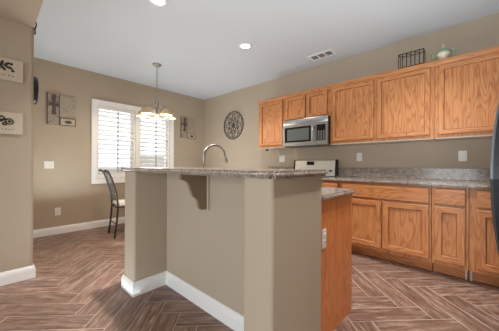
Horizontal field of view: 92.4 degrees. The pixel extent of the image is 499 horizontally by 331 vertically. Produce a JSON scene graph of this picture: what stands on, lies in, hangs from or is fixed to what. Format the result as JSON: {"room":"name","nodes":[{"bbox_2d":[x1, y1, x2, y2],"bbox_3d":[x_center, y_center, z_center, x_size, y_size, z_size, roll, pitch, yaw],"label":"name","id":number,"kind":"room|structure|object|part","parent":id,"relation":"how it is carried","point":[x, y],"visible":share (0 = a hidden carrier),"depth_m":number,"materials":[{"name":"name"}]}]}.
{"room":"kitchen","nodes":[
{"label":"kitchen","id":0,"kind":"room"},
{"bbox_2d":[0,18,33,272],"bbox_3d":[-3.845,-0.260,1.543,1.635,2.650,3.500,0,0,42],"label":"wall","id":1,"kind":"structure","parent":0,"point":[16,39],"depth_m":2.20,"materials":[{"name":"beige paint"}]},
{"bbox_2d":[0,111,22,134],"bbox_3d":[-2.213,-0.377,2.100,0.025,0.196,0.322,0,0,42],"label":"print","id":2,"kind":"object","parent":1,"relation":"attached to","point":[10,123],"visible":1,"depth_m":2.16,"materials":[{"name":"beige paper"}]},
{"bbox_2d":[0,57,22,82],"bbox_3d":[-2.213,-0.858,2.102,0.020,0.194,0.322,0,0,42],"label":"print","id":3,"kind":"object","parent":1,"relation":"attached to","point":[10,70],"visible":1,"depth_m":2.16,"materials":[{"name":"beige paper"}]},
{"bbox_2d":[34,76,38,104],"bbox_3d":[-2.236,-0.774,2.486,0.290,0.290,0.056,0,0,42],"label":"wall clock","id":4,"kind":"object","parent":1,"relation":"attached to","point":[36,83],"visible":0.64,"depth_m":2.41,"materials":[{"name":"black metal"}]},
{"bbox_2d":[0,0,42,27],"bbox_3d":[-0.999,-1.489,-1.114,6.185,0.370,3.600,0,0,42],"label":"ceiling","id":5,"kind":"structure","parent":0,"point":[24,12],"depth_m":2.02,"materials":[{"name":"beige paint"}]},
{"bbox_2d":[33,57,203,229],"bbox_3d":[-2.224,-0.254,4.655,0.160,2.650,3.485,0,0,42],"label":"wall","id":6,"kind":"structure","parent":0,"point":[68,186],"depth_m":3.92,"materials":[{"name":"beige paint"}]},
{"bbox_2d":[44,161,53,168],"bbox_3d":[-3.042,-0.003,3.631,0.010,0.110,0.117,0,0,42],"label":"light switch","id":7,"kind":"object","parent":6,"relation":"attached to","point":[47,164],"visible":1,"depth_m":3.63,"materials":[{"name":"white plastic"}]},
{"bbox_2d":[55,207,60,215],"bbox_3d":[-2.975,0.720,3.709,0.010,0.118,0.074,0,0,42],"label":"wall outlet","id":8,"kind":"object","parent":6,"relation":"attached to","point":[57,210],"visible":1,"depth_m":3.71,"materials":[{"name":"white plastic"}]},
{"bbox_2d":[47,92,75,126],"bbox_3d":[-2.928,-0.857,3.734,0.034,0.479,0.357,0,0,42],"label":"wall art","id":9,"kind":"object","parent":6,"relation":"attached to","point":[58,105],"visible":1,"depth_m":3.72,"materials":[{"name":"grey metal"}]},
{"bbox_3d":[-3.003,-0.860,3.661,0.021,0.475,0.132,0,0,42],"label":"tall panel","id":10,"kind":"part","parent":9,"relation":"part of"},
{"bbox_3d":[-2.882,-0.675,3.793,0.025,0.116,0.207,0,0,42],"label":"panel","id":11,"kind":"part","parent":9,"relation":"part of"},
{"bbox_3d":[-2.885,-0.918,3.795,0.015,0.337,0.201,0,0,42],"label":"broad panel","id":12,"kind":"part","parent":9,"relation":"part of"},
{"bbox_2d":[0,217,124,285],"bbox_3d":[-2.758,1.012,2.730,1.651,0.115,6.725,0,0,42],"label":"baseboard","id":13,"kind":"structure","parent":6,"relation":"attached to","point":[100,223],"depth_m":3.58,"materials":[{"name":"white paint"}]},
{"bbox_2d":[91,99,173,183],"bbox_3d":[-2.206,-0.399,4.643,0.182,1.440,1.520,0,0,42],"label":"window","id":14,"kind":"structure","parent":6,"relation":"in","point":[94,102],"depth_m":4.35,"materials":[{"name":"white paint"}]},
{"bbox_2d":[97,105,135,178],"bbox_3d":[-2.406,-0.400,4.344,0.100,1.264,0.646,0,0,42],"label":"window shutter","id":15,"kind":"object","parent":14,"relation":"attached to","point":[118,110],"visible":0.94,"depth_m":4.31,"materials":[{"name":"white paint"}]},
{"bbox_3d":[-2.373,-0.414,4.315,0.013,1.104,0.012,0,0,42],"label":"tilt rod","id":16,"kind":"part","parent":15,"relation":"part of","materials":[{"name":"grey paint"}]},
{"bbox_3d":[-2.255,-0.399,4.688,0.040,1.270,1.360,0,0,42],"label":"sash","id":17,"kind":"part","parent":14,"relation":"part of","materials":[{"name":"white paint"}]},
{"bbox_2d":[139,115,169,166],"bbox_3d":[-1.925,-0.398,4.872,0.100,1.264,0.641,0,0,42],"label":"window shutter","id":18,"kind":"object","parent":14,"relation":"attached to","point":[162,117],"visible":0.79,"depth_m":4.84,"materials":[{"name":"white paint"}]},
{"bbox_2d":[180,116,194,138],"bbox_3d":[-1.389,-0.839,5.424,0.034,0.474,0.375,0,0,42],"label":"wall art","id":19,"kind":"object","parent":6,"relation":"attached to","point":[187,124],"visible":1,"depth_m":5.41,"materials":[{"name":"grey metal"}]},
{"bbox_3d":[-1.467,-0.841,5.347,0.021,0.470,0.139,0,0,42],"label":"tall panel","id":20,"kind":"part","parent":19,"relation":"part of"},
{"bbox_3d":[-1.343,-0.899,5.488,0.015,0.333,0.212,0,0,42],"label":"broad panel","id":21,"kind":"part","parent":19,"relation":"part of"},
{"bbox_2d":[0,223,498,330],"bbox_3d":[-0.523,1.108,0.693,7.900,0.060,6.925,0,0,42],"label":"floor","id":22,"kind":"structure","parent":0,"point":[76,286],"depth_m":1.93,"materials":[{"name":"brown wood"}]},
{"bbox_2d":[99,169,124,238],"bbox_3d":[-1.966,0.568,3.723,0.605,1.011,0.435,0,0,-43],"label":"dining chair","id":23,"kind":"object","parent":22,"relation":"on","point":[120,203],"visible":0.73,"depth_m":3.56,"materials":[{"name":"grey metal"}]},
{"bbox_3d":[-2.229,0.567,3.710,0.200,1.011,0.036,0,0,-44],"label":"leg","id":24,"kind":"part","parent":23,"relation":"part of","materials":[{"name":"grey metal"}]},
{"bbox_3d":[-2.000,0.568,3.462,0.200,1.011,0.036,0,0,-41],"label":"leg","id":25,"kind":"part","parent":23,"relation":"part of","materials":[{"name":"grey metal"}]},
{"bbox_3d":[-1.901,0.586,3.782,0.405,0.057,0.410,0,0,-43],"label":"seat","id":26,"kind":"part","parent":23,"relation":"part of","materials":[{"name":"beige fabric"}]},
{"bbox_2d":[121,171,351,330],"bbox_3d":[-0.153,0.568,1.947,1.654,1.022,1.077,0,0,42],"label":"kitchen island","id":27,"kind":"object","parent":22,"relation":"on","point":[249,253],"visible":0.94,"depth_m":1.60,"materials":[{"name":"beige paint"}]},
{"bbox_3d":[-0.351,1.021,1.732,1.654,0.115,0.496,0,0,42],"label":"baseboard","id":28,"kind":"part","parent":27,"relation":"part of","materials":[{"name":"white paint"}]},
{"bbox_3d":[-0.320,0.194,1.776,0.063,0.274,0.014,0,0,42],"label":"mounting plate","id":29,"kind":"part","parent":27,"relation":"part of","materials":[{"name":"beige paint"}]},
{"bbox_2d":[119,167,327,178],"bbox_3d":[-0.350,0.040,1.744,1.703,0.033,0.537,0,0,42],"label":"island countertop","id":30,"kind":"structure","parent":27,"relation":"on","point":[224,172],"depth_m":1.25,"materials":[{"name":"stone"}]},
{"bbox_2d":[322,228,325,248],"bbox_3d":[0.452,0.444,1.443,0.010,0.115,0.050,0,0,42],"label":"wall outlet","id":31,"kind":"object","parent":27,"relation":"attached to","point":[323,230],"visible":1,"depth_m":1.43,"materials":[{"name":"white plastic"}]},
{"bbox_3d":[0.580,0.648,1.594,0.004,0.868,0.549,0,0,42],"label":"panel","id":32,"kind":"part","parent":27,"relation":"part of","materials":[{"name":"brown wood"}]},
{"bbox_2d":[322,187,355,200],"bbox_3d":[0.003,0.194,2.141,1.649,0.034,0.575,0,0,42],"label":"island countertop","id":33,"kind":"structure","parent":27,"relation":"on","point":[328,193],"depth_m":1.62,"materials":[{"name":"stone"}]},
{"bbox_2d":[203,144,227,167],"bbox_3d":[-0.325,-0.018,2.404,0.125,0.388,0.335,0,0,42],"label":"kitchen faucet","id":34,"kind":"object","parent":33,"relation":"on","point":[211,145],"visible":0.57,"depth_m":2.40,"materials":[{"name":"silver metal"}]},
{"bbox_2d":[294,159,337,177],"bbox_3d":[0.829,0.469,3.547,0.726,1.108,0.642,0,0,42],"label":"range","id":35,"kind":"object","parent":22,"relation":"on","point":[331,166],"visible":0.14,"depth_m":3.67,"materials":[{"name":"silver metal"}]},
{"bbox_2d":[322,181,339,187],"bbox_3d":[1.217,0.644,3.251,0.233,0.882,0.596,0,0,42],"label":"base cabinet","id":36,"kind":"object","parent":22,"relation":"on","point":[333,184],"visible":0.09,"depth_m":3.02,"materials":[{"name":"brown wood"}]},
{"bbox_2d":[340,182,432,270],"bbox_3d":[1.641,0.646,2.865,0.906,0.882,0.596,0,0,42],"label":"base cabinet","id":37,"kind":"object","parent":22,"relation":"on","point":[391,222],"visible":0.74,"depth_m":2.58,"materials":[{"name":"brown wood"}]},
{"bbox_3d":[1.297,0.658,2.790,0.433,0.525,0.024,0,0,42],"label":"door","id":38,"kind":"part","parent":37,"relation":"part of","materials":[{"name":"brown wood"}]},
{"bbox_3d":[1.456,0.298,2.647,0.857,0.152,0.024,0,0,42],"label":"drawer","id":39,"kind":"part","parent":37,"relation":"part of","materials":[{"name":"brown wood"}]},
{"bbox_3d":[1.619,0.659,2.498,0.412,0.525,0.024,0,0,42],"label":"door","id":40,"kind":"part","parent":37,"relation":"part of","materials":[{"name":"brown wood"}]},
{"bbox_2d":[432,186,468,279],"bbox_3d":[2.077,0.647,2.466,0.268,0.882,0.596,0,0,42],"label":"base cabinet","id":41,"kind":"object","parent":22,"relation":"on","point":[450,205],"visible":0.98,"depth_m":2.26,"materials":[{"name":"brown wood"}]},
{"bbox_3d":[1.885,0.299,2.256,0.228,0.152,0.024,0,0,42],"label":"drawer","id":42,"kind":"part","parent":41,"relation":"part of","materials":[{"name":"brown wood"}]},
{"bbox_3d":[1.883,0.660,2.256,0.228,0.525,0.024,0,0,42],"label":"door","id":43,"kind":"part","parent":41,"relation":"part of","materials":[{"name":"brown wood"}]},
{"bbox_2d":[469,188,498,286],"bbox_3d":[2.507,0.649,2.075,0.886,0.882,0.596,0,0,42],"label":"base cabinet","id":44,"kind":"object","parent":22,"relation":"on","point":[483,251],"visible":0.92,"depth_m":2.10,"materials":[{"name":"brown wood"}]},
{"bbox_2d":[322,167,489,188],"bbox_3d":[1.998,0.120,2.533,2.353,0.169,0.612,0,0,42],"label":"countertop","id":45,"kind":"structure","parent":44,"relation":"on","point":[444,177],"depth_m":2.75,"materials":[{"name":"stone"}]},
{"bbox_3d":[2.163,0.301,2.002,0.378,0.152,0.024,0,0,42],"label":"drawer","id":46,"kind":"part","parent":44,"relation":"part of","materials":[{"name":"brown wood"}]},
{"bbox_3d":[2.162,0.661,2.002,0.378,0.525,0.024,0,0,42],"label":"door","id":47,"kind":"part","parent":44,"relation":"part of","materials":[{"name":"brown wood"}]},
{"bbox_2d":[490,103,498,252],"bbox_3d":[1.855,0.207,1.265,0.820,1.760,0.870,0,0,42],"label":"refrigerator","id":48,"kind":"object","parent":22,"relation":"on","point":[494,166],"visible":1,"depth_m":1.47,"materials":[{"name":"black metal"}]},
{"bbox_3d":[1.537,0.076,1.460,0.074,1.220,0.024,0,0,42],"label":"handle","id":49,"kind":"part","parent":48,"relation":"part of","materials":[{"name":"black metal"}]},
{"bbox_3d":[0.377,0.641,4.016,0.550,0.882,0.596,0,0,42],"label":"base cabinet","id":50,"kind":"object","parent":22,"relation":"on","visible":0},
{"bbox_2d":[268,167,293,168],"bbox_3d":[0.369,0.114,4.017,0.575,0.169,0.612,0,0,42],"label":"countertop","id":51,"kind":"structure","parent":50,"relation":"on","point":[268,167],"depth_m":4.23,"materials":[{"name":"stone"}]},
{"bbox_2d":[34,0,498,99],"bbox_3d":[0.707,-1.617,2.030,7.900,0.100,3.305,0,0,42],"label":"ceiling","id":52,"kind":"structure","parent":0,"point":[195,43],"depth_m":2.85,"materials":[{"name":"white paint"}]},
{"bbox_2d":[136,63,175,119],"bbox_3d":[-1.436,-1.148,3.752,0.590,0.855,0.585,0,0,42],"label":"chandelier","id":53,"kind":"object","parent":52,"relation":"hanging from","point":[147,110],"visible":1,"depth_m":3.71,"materials":[{"name":"white glass"}]},
{"bbox_3d":[-1.666,-0.811,3.730,0.184,0.102,0.184,0,0,42],"label":"lamp shade","id":54,"kind":"part","parent":53,"relation":"part of","materials":[{"name":"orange glass"}]},
{"bbox_3d":[-1.502,-0.810,3.539,0.184,0.102,0.184,0,0,42],"label":"lamp shade","id":55,"kind":"part","parent":53,"relation":"part of","materials":[{"name":"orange glass"}]},
{"bbox_3d":[-1.535,-0.810,3.946,0.184,0.102,0.184,0,0,42],"label":"lamp shade","id":56,"kind":"part","parent":53,"relation":"part of","materials":[{"name":"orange glass"}]},
{"bbox_3d":[-1.450,-1.293,3.748,0.020,0.506,0.020,0,0,-3],"label":"chain","id":57,"kind":"part","parent":53,"relation":"part of","materials":[{"name":"silver metal"}]},
{"bbox_3d":[-1.268,-0.809,3.636,0.184,0.102,0.184,0,0,42],"label":"lamp shade","id":58,"kind":"part","parent":53,"relation":"part of","materials":[{"name":"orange glass"}]},
{"bbox_3d":[-1.289,-0.809,3.888,0.184,0.102,0.184,0,0,42],"label":"lamp shade","id":59,"kind":"part","parent":53,"relation":"part of","materials":[{"name":"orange glass"}]},
{"bbox_2d":[149,0,167,6],"bbox_3d":[-0.874,-1.569,2.286,0.176,0.008,0.176,0,0,42],"label":"recessed light","id":60,"kind":"object","parent":52,"relation":"in","point":[161,3],"visible":1,"depth_m":2.31,"materials":[{"name":"white paint"}]},
{"bbox_2d":[239,43,251,48],"bbox_3d":[-0.055,-1.566,3.154,0.176,0.008,0.176,0,0,42],"label":"recessed light","id":61,"kind":"object","parent":52,"relation":"in","point":[242,45],"visible":1,"depth_m":3.13,"materials":[{"name":"white paint"}]},
{"bbox_2d":[308,49,336,60],"bbox_3d":[1.030,-1.562,3.406,0.355,0.008,0.185,0,0,42],"label":"ceiling vent","id":62,"kind":"object","parent":52,"relation":"in","point":[330,52],"visible":1,"depth_m":3.40,"materials":[{"name":"white metal"}]},
{"bbox_2d":[204,13,498,175],"bbox_3d":[1.080,-0.241,3.894,5.750,2.650,0.160,0,0,42],"label":"wall","id":63,"kind":"structure","parent":0,"point":[243,151],"depth_m":3.43,"materials":[{"name":"beige paint"}]},
{"bbox_2d":[224,111,242,138],"bbox_3d":[-0.347,-0.841,5.067,0.598,0.598,0.021,0,0,42],"label":"wall medallion","id":64,"kind":"object","parent":63,"relation":"attached to","point":[232,114],"visible":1,"depth_m":5.06,"materials":[{"name":"grey metal"}]},
{"bbox_2d":[258,96,291,148],"bbox_3d":[0.455,-0.697,4.124,0.543,0.822,0.343,0,0,42],"label":"upper cabinet","id":65,"kind":"object","parent":63,"relation":"attached to","point":[271,111],"visible":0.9,"depth_m":4.00,"materials":[{"name":"brown wood"}]},
{"bbox_3d":[0.361,-0.691,4.007,0.468,0.725,0.024,0,0,42],"label":"door","id":66,"kind":"part","parent":65,"relation":"part of","materials":[{"name":"brown wood"}]},
{"bbox_3d":[0.466,-0.291,4.138,0.539,0.010,0.305,0,0,42],"label":"panel","id":67,"kind":"part","parent":65,"relation":"part of","materials":[{"name":"beige wood"}]},
{"bbox_2d":[279,155,284,161],"bbox_3d":[0.575,-0.113,4.239,0.116,0.115,0.010,0,0,42],"label":"wall outlet","id":68,"kind":"object","parent":63,"relation":"attached to","point":[282,158],"visible":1,"depth_m":4.23,"materials":[{"name":"white plastic"}]},
{"bbox_2d":[284,85,330,120],"bbox_3d":[0.939,-0.897,3.684,0.760,0.418,0.343,0,0,42],"label":"upper cabinet","id":69,"kind":"object","parent":63,"relation":"attached to","point":[315,102],"visible":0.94,"depth_m":3.53,"materials":[{"name":"brown wood"}]},
{"bbox_3d":[0.705,-0.881,3.694,0.350,0.343,0.024,0,0,42],"label":"door","id":70,"kind":"part","parent":69,"relation":"part of","materials":[{"name":"brown wood"}]},
{"bbox_2d":[283,115,335,147],"bbox_3d":[0.912,-0.489,3.639,0.733,0.397,0.442,0,0,42],"label":"microwave","id":71,"kind":"object","parent":69,"relation":"attached to","point":[312,131],"visible":1,"depth_m":3.47,"materials":[{"name":"silver metal"}]},
{"bbox_3d":[0.738,-0.444,3.579,0.558,0.305,0.028,0,0,42],"label":"door","id":72,"kind":"part","parent":71,"relation":"part of","materials":[{"name":"silver metal"}]},
{"bbox_3d":[0.806,-0.643,3.522,0.733,0.089,0.022,0,0,42],"label":"vent panel","id":73,"kind":"part","parent":71,"relation":"part of","materials":[{"name":"silver metal"}]},
{"bbox_3d":[1.011,-0.443,3.331,0.171,0.305,0.026,0,0,42],"label":"control panel","id":74,"kind":"part","parent":71,"relation":"part of","materials":[{"name":"silver metal"}]},
{"bbox_3d":[0.973,-0.880,3.450,0.315,0.343,0.024,0,0,42],"label":"door","id":75,"kind":"part","parent":69,"relation":"part of","materials":[{"name":"brown wood"}]},
{"bbox_2d":[357,153,361,160],"bbox_3d":[1.542,-0.114,3.357,0.072,0.115,0.010,0,0,42],"label":"light switch","id":76,"kind":"object","parent":63,"relation":"attached to","point":[359,155],"visible":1,"depth_m":3.35,"materials":[{"name":"white plastic"}]},
{"bbox_2d":[330,61,436,145],"bbox_3d":[1.644,-0.692,3.040,1.146,0.822,0.343,0,0,42],"label":"upper cabinet","id":77,"kind":"object","parent":63,"relation":"attached to","point":[394,106],"visible":0.98,"depth_m":2.85,"materials":[{"name":"brown wood"}]},
{"bbox_3d":[1.337,-0.687,3.118,0.523,0.725,0.024,0,0,42],"label":"door","id":78,"kind":"part","parent":77,"relation":"part of","materials":[{"name":"brown wood"}]},
{"bbox_3d":[1.655,-0.286,3.054,1.142,0.010,0.305,0,0,42],"label":"panel","id":79,"kind":"part","parent":77,"relation":"part of","materials":[{"name":"beige wood"}]},
{"bbox_3d":[1.749,-0.685,2.742,0.517,0.725,0.024,0,0,42],"label":"door","id":80,"kind":"part","parent":77,"relation":"part of","materials":[{"name":"brown wood"}]},
{"bbox_2d":[398,48,424,68],"bbox_3d":[1.841,-1.190,2.716,0.246,0.172,0.123,0,0,42],"label":"wire basket","id":81,"kind":"object","parent":77,"relation":"on","point":[423,51],"visible":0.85,"depth_m":2.70,"materials":[{"name":"grey metal"}]},
{"bbox_2d":[339,167,489,181],"bbox_3d":[2.198,0.103,2.751,2.353,0.132,0.020,0,0,42],"label":"backsplash","id":82,"kind":"structure","parent":63,"relation":"attached to","point":[461,174],"depth_m":2.86,"materials":[{"name":"stone"}]},
{"bbox_2d":[458,151,466,160],"bbox_3d":[2.342,-0.101,2.628,0.072,0.115,0.010,0,0,42],"label":"light switch","id":83,"kind":"object","parent":63,"relation":"attached to","point":[462,155],"visible":1,"depth_m":2.62,"materials":[{"name":"white plastic"}]},
{"bbox_2d":[435,46,498,140],"bbox_3d":[2.497,-0.689,2.262,1.160,0.822,0.343,0,0,42],"label":"upper cabinet","id":84,"kind":"object","parent":63,"relation":"attached to","point":[466,85],"visible":1,"depth_m":2.37,"materials":[{"name":"brown wood"}]},
{"bbox_2d":[431,44,455,59],"bbox_3d":[2.058,-1.196,2.540,0.124,0.188,0.171,0,0,-13],"label":"lidded dish","id":85,"kind":"object","parent":84,"relation":"on","point":[443,53],"visible":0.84,"depth_m":2.50,"materials":[{"name":"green ceramic"}]},
{"bbox_3d":[2.509,-0.283,2.276,1.156,0.010,0.305,0,0,42],"label":"panel","id":86,"kind":"part","parent":84,"relation":"part of","materials":[{"name":"beige wood"}]},
{"bbox_3d":[-4.230,1.238,7.909,7.100,0.250,12.000,0,0,42],"label":"ground","id":87,"kind":"structure","parent":0,"visible":0},
{"bbox_2d":[99,156,164,174],"bbox_3d":[-3.968,0.399,7.673,0.300,1.430,11.000,0,0,42],"label":"wall","id":88,"kind":"structure","parent":87,"relation":"on","point":[147,157],"depth_m":8.12,"materials":[{"name":"beige"}]}
]}

